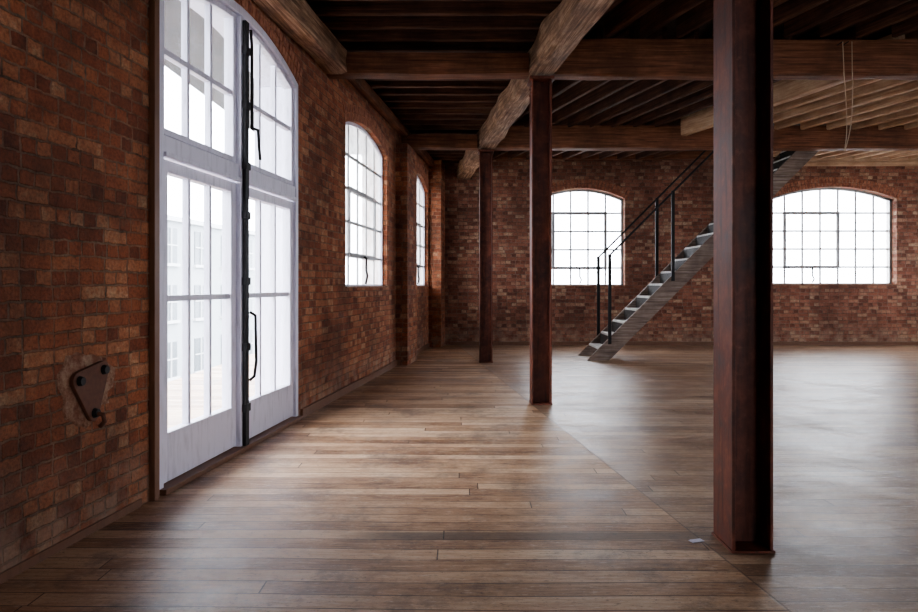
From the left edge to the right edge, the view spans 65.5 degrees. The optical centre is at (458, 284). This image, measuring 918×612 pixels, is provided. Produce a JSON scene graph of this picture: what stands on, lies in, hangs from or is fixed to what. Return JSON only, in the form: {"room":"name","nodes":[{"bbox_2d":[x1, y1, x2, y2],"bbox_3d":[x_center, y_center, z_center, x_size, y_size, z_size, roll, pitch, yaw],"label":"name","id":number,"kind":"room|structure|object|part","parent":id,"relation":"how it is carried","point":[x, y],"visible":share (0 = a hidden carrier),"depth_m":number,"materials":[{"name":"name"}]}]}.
{"room":"empty warehouse loft","nodes":[
{"label":"empty warehouse loft","id":0,"kind":"room"},
{"bbox_2d":[0,0,428,572],"bbox_3d":[-2.293,-0.925,5.677,0.451,4.850,25.473,0,0,7],"label":"wall","id":1,"kind":"structure","parent":0,"point":[74,74],"depth_m":4.37,"materials":[{"name":"brick"}]},
{"bbox_2d":[57,352,114,428],"bbox_3d":[-2.175,0.626,4.283,0.118,0.486,0.573,0,0,7],"label":"wall bracket","id":2,"kind":"object","parent":1,"relation":"attached to","point":[84,382],"visible":1,"depth_m":4.22,"materials":[{"name":"orange metal"}]},
{"bbox_3d":[-2.209,0.642,4.273,0.027,0.354,0.340,0,0,7],"label":"plate","id":3,"kind":"part","parent":2,"relation":"part of","materials":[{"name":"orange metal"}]},
{"bbox_2d":[149,0,158,500],"bbox_3d":[-2.124,-0.550,4.978,0.043,4.100,0.060,0,0,7],"label":"trim","id":4,"kind":"structure","parent":1,"relation":"attached to","point":[153,4],"depth_m":4.95,"materials":[{"name":"black metal"}]},
{"bbox_2d":[0,343,429,583],"bbox_3d":[-2.122,1.450,5.099,0.033,0.100,24.164,0,0,7],"label":"baseboard","id":5,"kind":"structure","parent":1,"relation":"attached to","point":[48,552],"depth_m":4.50,"materials":[{"name":"brown wood"}]},
{"bbox_2d":[160,0,297,488],"bbox_3d":[-1.984,-0.515,6.543,0.284,4.030,2.920,0,0,7],"label":"door","id":6,"kind":"structure","parent":1,"relation":"in","point":[183,447],"depth_m":6.35,"materials":[{"name":"white paint"}]},
{"bbox_2d":[164,0,231,146],"bbox_3d":[-2.127,-1.752,5.804,0.054,1.203,1.170,0,0,7],"label":"bars","id":7,"kind":"object","parent":6,"relation":"attached to","point":[183,62],"visible":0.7,"depth_m":5.62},
{"bbox_2d":[168,179,228,423],"bbox_3d":[-2.127,0.130,5.804,0.054,1.920,1.080,0,0,7],"label":"leaf glazing bars","id":8,"kind":"object","parent":6,"relation":"attached to","point":[186,297],"visible":0.93,"depth_m":5.64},
{"bbox_3d":[-2.127,-1.772,5.804,0.090,1.343,1.290,0,0,7],"label":"light frame","id":9,"kind":"part","parent":6,"relation":"part of","materials":[{"name":"white paint"}]},
{"bbox_3d":[-2.127,0.265,5.804,0.090,2.370,1.290,0,0,7],"label":"frame","id":10,"kind":"part","parent":6,"relation":"part of","materials":[{"name":"white paint"}]},
{"bbox_2d":[179,0,282,392],"bbox_3d":[-2.269,-0.514,6.576,0.290,4.028,2.920,0,0,7],"label":"glass pane","id":11,"kind":"object","parent":6,"relation":"in","point":[217,19],"visible":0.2,"depth_m":8.01,"materials":[{"name":"clear glass"}]},
{"bbox_2d":[228,16,244,446],"bbox_3d":[-2.036,-0.485,6.498,0.150,3.890,0.100,0,0,7],"label":"post","id":12,"kind":"object","parent":6,"relation":"attached to","point":[239,19],"visible":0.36,"depth_m":6.44,"materials":[{"name":"white paint"}]},
{"bbox_2d":[242,20,250,445],"bbox_3d":[-1.937,-0.470,6.507,0.045,3.860,0.100,0,0,7],"label":"bar","id":13,"kind":"object","parent":12,"relation":"attached to","point":[246,51],"visible":1,"depth_m":6.47,"materials":[{"name":"black metal"}]},
{"bbox_2d":[249,30,252,127],"bbox_3d":[-1.915,-1.900,6.585,0.037,0.901,0.028,0,0,7],"label":"rod","id":14,"kind":"object","parent":6,"relation":"attached to","point":[250,31],"visible":1,"depth_m":6.57,"materials":[{"name":"black metal"}]},
{"bbox_2d":[249,311,257,380],"bbox_3d":[-1.899,0.564,6.590,0.082,0.651,0.035,0,0,-13],"label":"handle","id":15,"kind":"object","parent":6,"relation":"attached to","point":[250,312],"visible":0.98,"depth_m":6.58,"materials":[{"name":"black metal"}]},
{"bbox_3d":[-1.875,-1.310,6.600,0.106,0.306,0.045,0,0,-29],"label":"lever handle","id":16,"kind":"part","parent":6,"relation":"part of","materials":[{"name":"black metal"}]},
{"bbox_2d":[249,201,288,395],"bbox_3d":[-1.960,0.130,7.240,0.055,1.920,1.170,0,0,7],"label":"leaf glazing bars","id":17,"kind":"object","parent":6,"relation":"attached to","point":[273,294],"visible":0.88,"depth_m":7.41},
{"bbox_2d":[249,44,289,173],"bbox_3d":[-1.960,-1.756,7.240,0.055,1.213,1.260,0,0,7],"label":"bars","id":18,"kind":"object","parent":6,"relation":"attached to","point":[258,112],"visible":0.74,"depth_m":7.14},
{"bbox_3d":[-1.960,-1.772,7.240,0.090,1.345,1.380,0,0,7],"label":"light frame","id":19,"kind":"part","parent":6,"relation":"part of","materials":[{"name":"white paint"}]},
{"bbox_3d":[-1.960,0.265,7.240,0.090,2.370,1.380,0,0,7],"label":"frame","id":20,"kind":"part","parent":6,"relation":"part of","materials":[{"name":"white paint"}]},
{"bbox_2d":[235,0,302,86],"bbox_3d":[-1.986,-2.496,6.543,0.061,0.532,3.170,0,0,7],"label":"brick arch","id":21,"kind":"object","parent":1,"relation":"attached to","point":[253,11],"visible":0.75,"depth_m":7.31,"materials":[{"name":"brown brick"}]},
{"bbox_2d":[254,0,347,73],"bbox_3d":[-2.464,-2.802,0.975,0.301,0.342,16.058,0,0,7],"label":"wall plate","id":22,"kind":"object","parent":1,"relation":"attached to","point":[295,18],"visible":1,"depth_m":7.66,"materials":[{"name":"brown wood"}]},
{"bbox_2d":[346,125,379,283],"bbox_3d":[-1.530,-1.210,11.239,0.001,2.460,2.628,0,0,7],"label":"glass","id":23,"kind":"object","parent":1,"relation":"attached to","point":[352,275],"visible":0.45,"depth_m":11.28,"materials":[{"name":"glass"}]},
{"bbox_2d":[346,125,380,283],"bbox_3d":[-1.531,-1.206,11.239,0.031,2.392,2.568,0,0,7],"label":"bars","id":24,"kind":"object","parent":1,"relation":"attached to","point":[357,161],"visible":0.66,"depth_m":10.99,"materials":[{"name":"grey paint"}]},
{"bbox_2d":[346,186,375,260],"bbox_3d":[-1.528,-0.928,11.239,0.061,1.036,1.669,0,0,7],"label":"casement","id":25,"kind":"object","parent":24,"relation":"attached to","point":[350,189],"visible":0.86,"depth_m":10.79,"materials":[{"name":"grey paint"}]},
{"bbox_2d":[364,256,368,283],"bbox_3d":[-1.464,-0.235,11.251,0.070,0.442,0.076,0,0,7],"label":"stay","id":26,"kind":"object","parent":25,"relation":"attached to","point":[365,257],"visible":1,"depth_m":11.22,"materials":[{"name":"black metal"}]},
{"bbox_2d":[346,121,382,285],"bbox_3d":[-1.533,-1.210,11.239,0.070,2.500,2.668,0,0,7],"label":"frame","id":27,"kind":"object","parent":1,"relation":"attached to","point":[380,162],"visible":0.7,"depth_m":12.51,"materials":[{"name":"white paint"}]},
{"bbox_2d":[343,104,388,156],"bbox_3d":[-1.439,-2.473,11.228,0.061,0.439,2.883,0,0,7],"label":"brick arch","id":28,"kind":"object","parent":1,"relation":"attached to","point":[347,108],"visible":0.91,"depth_m":10.96,"materials":[{"name":"brown brick"}]},
{"bbox_2d":[346,286,387,287],"bbox_3d":[-1.449,0.030,11.230,0.100,0.020,2.668,0,0,7],"label":"sill","id":29,"kind":"structure","parent":1,"relation":"attached to","point":[346,286],"depth_m":10.82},
{"bbox_2d":[417,181,422,284],"bbox_3d":[-0.982,-1.210,15.939,0.001,2.460,2.225,0,0,7],"label":"glass","id":30,"kind":"object","parent":1,"relation":"attached to","point":[417,181],"visible":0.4,"depth_m":16.39,"materials":[{"name":"glass"}]},
{"bbox_2d":[417,183,423,284],"bbox_3d":[-0.982,-1.210,15.939,0.030,2.400,2.165,0,0,7],"label":"bars","id":31,"kind":"object","parent":1,"relation":"attached to","point":[419,183],"visible":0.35,"depth_m":16.48,"materials":[{"name":"grey paint"}]},
{"bbox_2d":[417,222,420,267],"bbox_3d":[-0.980,-0.904,15.939,0.060,1.012,1.201,0,0,7],"label":"casement","id":32,"kind":"object","parent":31,"relation":"attached to","point":[418,224],"visible":0.36,"depth_m":16.47,"materials":[{"name":"grey paint"}]},
{"bbox_2d":[417,265,419,283],"bbox_3d":[-0.915,-0.229,15.952,0.070,0.431,0.076,0,0,7],"label":"stay","id":33,"kind":"object","parent":32,"relation":"attached to","point":[417,265],"visible":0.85,"depth_m":15.92,"materials":[{"name":"black metal"}]},
{"bbox_2d":[417,176,424,285],"bbox_3d":[-0.985,-1.210,15.940,0.070,2.500,2.265,0,0,7],"label":"frame","id":34,"kind":"object","parent":1,"relation":"attached to","point":[418,179],"visible":0.33,"depth_m":17.02,"materials":[{"name":"white paint"}]},
{"bbox_2d":[417,163,428,192],"bbox_3d":[-0.891,-2.440,15.929,0.061,0.504,2.539,0,0,7],"label":"brick arch","id":35,"kind":"object","parent":1,"relation":"attached to","point":[420,170],"visible":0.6,"depth_m":16.34,"materials":[{"name":"brown brick"}]},
{"bbox_2d":[346,79,433,165],"bbox_3d":[-1.089,-2.941,13.545,0.130,0.172,8.668,0,0,7],"label":"beam","id":36,"kind":"structure","parent":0,"point":[360,85],"depth_m":11.85,"materials":[{"name":"brown wood"}]},
{"bbox_3d":[-1.089,-2.941,13.545,0.130,0.172,8.668,0,0,7],"label":"plate","id":37,"kind":"part","parent":36,"relation":"part of","materials":[{"name":"brown wood"}]},
{"bbox_2d":[0,345,917,611],"bbox_3d":[4.500,1.600,5.425,18.000,0.200,25.850,0,0,0],"label":"floor","id":38,"kind":"structure","parent":0,"point":[435,483],"depth_m":4.83,"materials":[{"name":"brown wood"}]},
{"bbox_2d":[160,416,302,494],"bbox_3d":[-2.040,1.480,6.550,0.250,0.040,2.920,0,0,7],"label":"threshold","id":39,"kind":"object","parent":38,"relation":"on","point":[183,479],"visible":0.48,"depth_m":6.01,"materials":[{"name":"brown wood"}]},
{"bbox_2d":[396,143,416,365],"bbox_3d":[-1.009,-0.570,13.789,0.220,4.140,1.007,0,0,7],"label":"pilaster","id":40,"kind":"object","parent":38,"relation":"on","point":[406,156],"visible":0.93,"depth_m":13.30,"materials":[{"name":"brick"}]},
{"bbox_2d":[429,160,444,347],"bbox_3d":[-0.538,-0.750,17.484,0.300,4.500,0.705,0,0,7],"label":"pilaster","id":41,"kind":"object","parent":38,"relation":"on","point":[437,171],"depth_m":17.14,"materials":[{"name":"red brick"}]},
{"bbox_2d":[529,400,552,404],"bbox_3d":[1.040,1.494,9.100,0.266,0.012,0.316,0,0,0],"label":"base plate","id":42,"kind":"object","parent":38,"relation":"on","point":[534,403],"visible":0.71,"depth_m":8.96,"materials":[{"name":"red metal"}]},
{"bbox_2d":[530,79,551,403],"bbox_3d":[1.040,-0.546,9.100,0.250,4.068,0.300,0,0,0],"label":"column","id":43,"kind":"structure","parent":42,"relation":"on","point":[541,95],"depth_m":9.09,"materials":[{"name":"red metal"}]},
{"bbox_2d":[527,76,554,86],"bbox_3d":[1.040,-2.598,9.100,0.310,0.035,0.380,0,0,0],"label":"plate","id":44,"kind":"object","parent":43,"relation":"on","point":[535,78],"visible":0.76,"depth_m":8.96,"materials":[{"name":"red metal"}]},
{"bbox_2d":[688,538,703,542],"bbox_3d":[1.392,1.498,4.183,0.080,0.004,0.045,0,0,-17],"label":"paper scrap","id":45,"kind":"object","parent":38,"relation":"on","point":[698,539],"visible":1,"depth_m":4.18,"materials":[{"name":"white paper"}]},
{"bbox_2d":[578,124,825,360],"bbox_3d":[4.947,-0.913,14.690,4.827,4.827,1.184,0,0,0],"label":"staircase","id":46,"kind":"structure","parent":38,"relation":"on","point":[682,267],"depth_m":14.14,"materials":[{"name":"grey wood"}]},
{"bbox_3d":[2.980,0.280,15.262,0.064,1.780,0.040,0,0,0],"label":"post","id":47,"kind":"part","parent":46,"relation":"part of","materials":[{"name":"black metal"}]},
{"bbox_3d":[2.980,0.280,14.118,0.064,1.780,0.040,0,0,0],"label":"post","id":48,"kind":"part","parent":46,"relation":"part of","materials":[{"name":"black metal"}]},
{"bbox_3d":[4.170,-1.780,15.262,2.467,2.467,0.040,0,0,0],"label":"handrail","id":49,"kind":"part","parent":46,"relation":"part of","materials":[{"name":"black metal"}]},
{"bbox_3d":[4.230,-0.970,15.262,0.064,1.780,0.040,0,0,0],"label":"post","id":50,"kind":"part","parent":46,"relation":"part of","materials":[{"name":"black metal"}]},
{"bbox_3d":[4.170,-1.780,14.118,2.467,2.467,0.040,0,0,0],"label":"handrail","id":51,"kind":"part","parent":46,"relation":"part of","materials":[{"name":"black metal"}]},
{"bbox_3d":[4.230,-0.970,14.118,0.064,1.780,0.040,0,0,0],"label":"post","id":52,"kind":"part","parent":46,"relation":"part of","materials":[{"name":"black metal"}]},
{"bbox_2d":[711,532,774,552],"bbox_3d":[1.646,1.494,4.150,0.246,0.012,0.316,0,0,0],"label":"base plate","id":53,"kind":"object","parent":38,"relation":"on","point":[740,546],"visible":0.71,"depth_m":4.05,"materials":[{"name":"red metal"}]},
{"bbox_2d":[713,0,772,549],"bbox_3d":[1.646,-0.546,4.150,0.230,4.068,0.300,0,0,0],"label":"column","id":54,"kind":"structure","parent":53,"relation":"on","point":[742,29],"depth_m":4.14,"materials":[{"name":"brown wood"}]},
{"bbox_3d":[0.524,1.494,13.950,0.266,0.012,0.316,0,0,0],"label":"base plate","id":55,"kind":"object","parent":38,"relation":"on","visible":0},
{"bbox_2d":[479,152,492,361],"bbox_3d":[0.524,-0.546,13.950,0.250,4.068,0.300,0,0,0],"label":"shaft","id":56,"kind":"object","parent":55,"relation":"on","point":[486,159],"visible":1,"depth_m":13.94,"materials":[{"name":"red metal"}]},
{"bbox_2d":[478,149,493,154],"bbox_3d":[0.524,-2.598,13.950,0.310,0.035,0.380,0,0,0],"label":"plate","id":57,"kind":"object","parent":56,"relation":"on","point":[479,150],"visible":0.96,"depth_m":13.78,"materials":[{"name":"red metal"}]},
{"bbox_2d":[164,0,891,154],"bbox_3d":[4.500,-3.410,5.425,18.000,0.120,25.850,0,0,0],"label":"ceiling","id":58,"kind":"structure","parent":0,"point":[172,8],"depth_m":9.62,"materials":[{"name":"brown wood"}]},
{"bbox_2d":[326,52,528,79],"bbox_3d":[-0.394,-2.784,9.101,2.547,0.286,0.295,0,0,0],"label":"cross beam","id":59,"kind":"structure","parent":58,"relation":"attached to","point":[360,65],"depth_m":8.96,"materials":[{"name":"brown wood"}]},
{"bbox_2d":[303,0,557,162],"bbox_3d":[-0.345,-3.184,5.478,6.332,0.349,24.456,0,0,0],"label":"ceiling joists","id":60,"kind":"object","parent":58,"relation":"attached to","point":[380,26],"depth_m":8.80,"materials":[{"name":"brown wood"}]},
{"bbox_2d":[402,134,477,149],"bbox_3d":[-0.369,-2.787,13.951,1.465,0.288,0.297,0,0,0],"label":"cross beam","id":61,"kind":"structure","parent":58,"relation":"attached to","point":[416,141],"depth_m":13.81,"materials":[{"name":"brown wood"}]},
{"bbox_2d":[457,0,614,178],"bbox_3d":[1.431,-2.832,5.425,0.397,0.435,24.990,0,0,-6],"label":"girder","id":62,"kind":"object","parent":58,"relation":"attached to","point":[552,47],"depth_m":8.59,"materials":[{"name":"brown wood"}]},
{"bbox_2d":[493,118,684,159],"bbox_3d":[3.121,-3.225,15.865,4.399,0.261,4.979,0,0,-17],"label":"ceiling joists","id":63,"kind":"object","parent":58,"relation":"attached to","point":[621,154],"depth_m":17.00,"materials":[{"name":"brown wood"}]},
{"bbox_2d":[517,26,860,126],"bbox_3d":[2.642,-3.201,11.409,3.709,0.310,5.595,0,0,-17],"label":"ceiling joists","id":64,"kind":"object","parent":58,"relation":"attached to","point":[621,101],"depth_m":11.89,"materials":[{"name":"brown wood"}]},
{"bbox_2d":[494,125,917,150],"bbox_3d":[6.842,-2.869,13.950,12.316,0.488,0.323,0,0,0],"label":"cross beam","id":65,"kind":"structure","parent":58,"relation":"attached to","point":[576,137],"depth_m":13.80,"materials":[{"name":"brown wood"}]},
{"bbox_2d":[553,38,917,80],"bbox_3d":[7.100,-2.869,9.099,11.800,0.486,0.328,0,0,0],"label":"cross beam","id":66,"kind":"structure","parent":58,"relation":"attached to","point":[631,59],"depth_m":8.96,"materials":[{"name":"brown wood"}]},
{"bbox_2d":[603,0,917,37],"bbox_3d":[7.256,-3.225,6.686,11.721,0.263,7.700,0,0,-17],"label":"ceiling joists","id":67,"kind":"object","parent":58,"relation":"attached to","point":[833,16],"depth_m":8.44,"materials":[{"name":"brown wood"}]},
{"bbox_2d":[837,41,852,150],"bbox_3d":[4.789,-2.325,8.862,0.131,1.361,0.136,0,0,0],"label":"hanging cable","id":68,"kind":"object","parent":58,"relation":"hanging from","point":[842,41],"visible":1,"depth_m":8.80,"materials":[{"name":"beige plastic"}]},
{"bbox_2d":[773,29,917,129],"bbox_3d":[8.794,-3.175,11.525,8.413,0.362,4.581,0,0,0],"label":"ceiling joists","id":69,"kind":"object","parent":58,"relation":"attached to","point":[884,103],"visible":0.53,"depth_m":12.24,"materials":[{"name":"brown wood"}]},
{"bbox_2d":[773,124,917,158],"bbox_3d":[10.002,-3.225,15.850,5.977,0.261,3.526,0,0,0],"label":"ceiling joists","id":70,"kind":"object","parent":58,"relation":"attached to","point":[838,154],"visible":0.15,"depth_m":17.09,"materials":[{"name":"brown wood"}]},
{"bbox_2d":[444,160,917,344],"bbox_3d":[6.125,-0.925,18.075,14.650,4.850,0.450,0,0,0],"label":"wall","id":71,"kind":"structure","parent":0,"point":[801,313],"depth_m":17.85,"materials":[{"name":"brick"}]},
{"bbox_2d":[552,192,620,283],"bbox_3d":[3.050,-1.190,18.102,2.100,2.340,0.029,0,0,0],"label":"bars","id":72,"kind":"object","parent":71,"relation":"attached to","point":[570,231],"visible":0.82,"depth_m":18.09,"materials":[{"name":"grey paint"}]},
{"bbox_2d":[552,212,606,268],"bbox_3d":[3.050,-1.125,18.100,1.388,1.454,0.060,0,0,0],"label":"casement","id":73,"kind":"object","parent":72,"relation":"attached to","point":[553,213],"visible":0.95,"depth_m":18.07,"materials":[{"name":"grey paint"}]},
{"bbox_2d":[552,189,622,284],"bbox_3d":[3.050,-1.195,18.105,2.200,2.450,0.070,0,0,0],"label":"frame","id":74,"kind":"object","parent":71,"relation":"attached to","point":[575,190],"visible":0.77,"depth_m":18.07,"materials":[{"name":"grey paint"}]},
{"bbox_2d":[554,192,620,283],"bbox_3d":[3.050,-1.195,18.102,2.160,2.410,0.001,0,0,0],"label":"glass","id":75,"kind":"object","parent":71,"relation":"attached to","point":[577,243],"visible":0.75,"depth_m":18.10,"materials":[{"name":"glass"}]},
{"bbox_2d":[552,285,624,285],"bbox_3d":[3.050,0.020,17.950,2.200,0.020,0.240,0,0,0],"label":"sill","id":76,"kind":"structure","parent":71,"relation":"attached to","point":[552,285],"depth_m":17.83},
{"bbox_2d":[552,179,629,198],"bbox_3d":[3.050,-2.400,17.870,2.477,0.505,0.060,0,0,0],"label":"brick arch","id":77,"kind":"object","parent":71,"relation":"attached to","point":[575,180],"visible":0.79,"depth_m":17.84,"materials":[{"name":"brown brick"}]},
{"bbox_2d":[493,151,775,159],"bbox_3d":[3.950,-3.220,17.760,7.900,0.211,0.190,0,0,0],"label":"wall plate","id":78,"kind":"object","parent":71,"relation":"attached to","point":[684,155],"visible":0.27,"depth_m":17.67,"materials":[{"name":"brown wood"}]},
{"bbox_2d":[451,342,917,344],"bbox_3d":[6.350,1.460,17.835,13.100,0.080,0.030,0,0,0],"label":"baseboard","id":79,"kind":"structure","parent":71,"relation":"attached to","point":[452,343],"depth_m":17.82,"materials":[{"name":"brown wood"}]},
{"bbox_2d":[773,190,888,282],"bbox_3d":[9.375,-1.230,18.102,3.110,2.420,0.001,0,0,0],"label":"glass","id":80,"kind":"object","parent":71,"relation":"attached to","point":[777,218],"visible":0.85,"depth_m":18.10,"materials":[{"name":"clear glass"}]},
{"bbox_2d":[773,190,888,282],"bbox_3d":[9.375,-1.227,18.102,3.050,2.354,0.029,0,0,0],"label":"bars","id":81,"kind":"object","parent":71,"relation":"attached to","point":[854,212],"visible":0.85,"depth_m":18.09,"materials":[{"name":"grey paint"}]},
{"bbox_2d":[783,212,839,267],"bbox_3d":[8.925,-1.140,18.100,1.418,1.436,0.060,0,0,0],"label":"casement","id":82,"kind":"object","parent":81,"relation":"attached to","point":[837,214],"visible":1,"depth_m":18.07,"materials":[{"name":"grey paint"}]},
{"bbox_2d":[773,188,891,283],"bbox_3d":[9.375,-1.230,18.105,3.150,2.460,0.070,0,0,0],"label":"frame","id":83,"kind":"object","parent":71,"relation":"attached to","point":[815,189],"visible":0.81,"depth_m":18.07,"materials":[{"name":"grey paint"}]},
{"bbox_2d":[773,284,896,284],"bbox_3d":[9.375,-0.010,17.950,3.150,0.020,0.240,0,0,0],"label":"sill","id":84,"kind":"structure","parent":71,"relation":"attached to","point":[773,284],"depth_m":17.83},
{"bbox_2d":[773,177,901,198],"bbox_3d":[9.375,-2.421,17.870,3.395,0.542,0.060,0,0,0],"label":"brick arch","id":85,"kind":"object","parent":71,"relation":"attached to","point":[829,183],"visible":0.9,"depth_m":17.84,"materials":[{"name":"brown brick"}]},
{"bbox_2d":[681,34,904,135],"bbox_3d":[5.037,-3.079,11.525,0.169,0.414,4.750,0,0,-17],"label":"beam","id":86,"kind":"structure","parent":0,"point":[784,91],"depth_m":11.13,"materials":[{"name":"brown wood"}]},
{"bbox_3d":[13.225,-0.925,5.425,0.450,4.850,24.850,0,0,0],"label":"wall","id":87,"kind":"structure","parent":0,"visible":0},
{"bbox_2d":[804,161,917,165],"bbox_3d":[10.550,-3.013,17.760,4.900,0.110,0.144,0,0,0],"label":"wall plate","id":88,"kind":"object","parent":87,"relation":"attached to","point":[809,163],"visible":0.82,"depth_m":17.69,"materials":[{"name":"brown wood"}]},
{"bbox_2d":[809,157,917,160],"bbox_3d":[10.550,-3.127,17.730,4.900,0.110,0.144,0,0,0],"label":"wall plate","id":89,"kind":"object","parent":88,"relation":"on","point":[812,158],"visible":0.55,"depth_m":17.66,"materials":[{"name":"brown wood"}]},
{"label":"outside","id":90,"kind":"structure","parent":0,"visible":0},
{"bbox_3d":[5.000,5.600,10.000,130.000,0.200,140.000,0,0,0],"label":"ground","id":91,"kind":"structure","parent":90,"visible":0},
{"bbox_2d":[168,221,254,377],"bbox_3d":[-18.129,1.000,31.953,6.000,9.000,46.000,0,0,7],"label":"facade","id":92,"kind":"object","parent":91,"relation":"on","point":[174,273],"visible":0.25,"depth_m":39.24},
{"bbox_2d":[168,215,254,381],"bbox_3d":[-15.060,0.675,31.595,0.222,8.350,46.000,0,0,7],"label":"window","id":93,"kind":"structure","parent":92,"relation":"attached to","point":[170,217],"depth_m":36.67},
{"bbox_2d":[168,227,251,377],"bbox_3d":[-15.183,0.900,31.357,0.090,7.600,42.900,0,0,7],"label":"window panes","id":94,"kind":"structure","parent":93,"relation":"in","point":[197,235],"depth_m":38.81,"materials":[{"name":"glass"}]}
]}

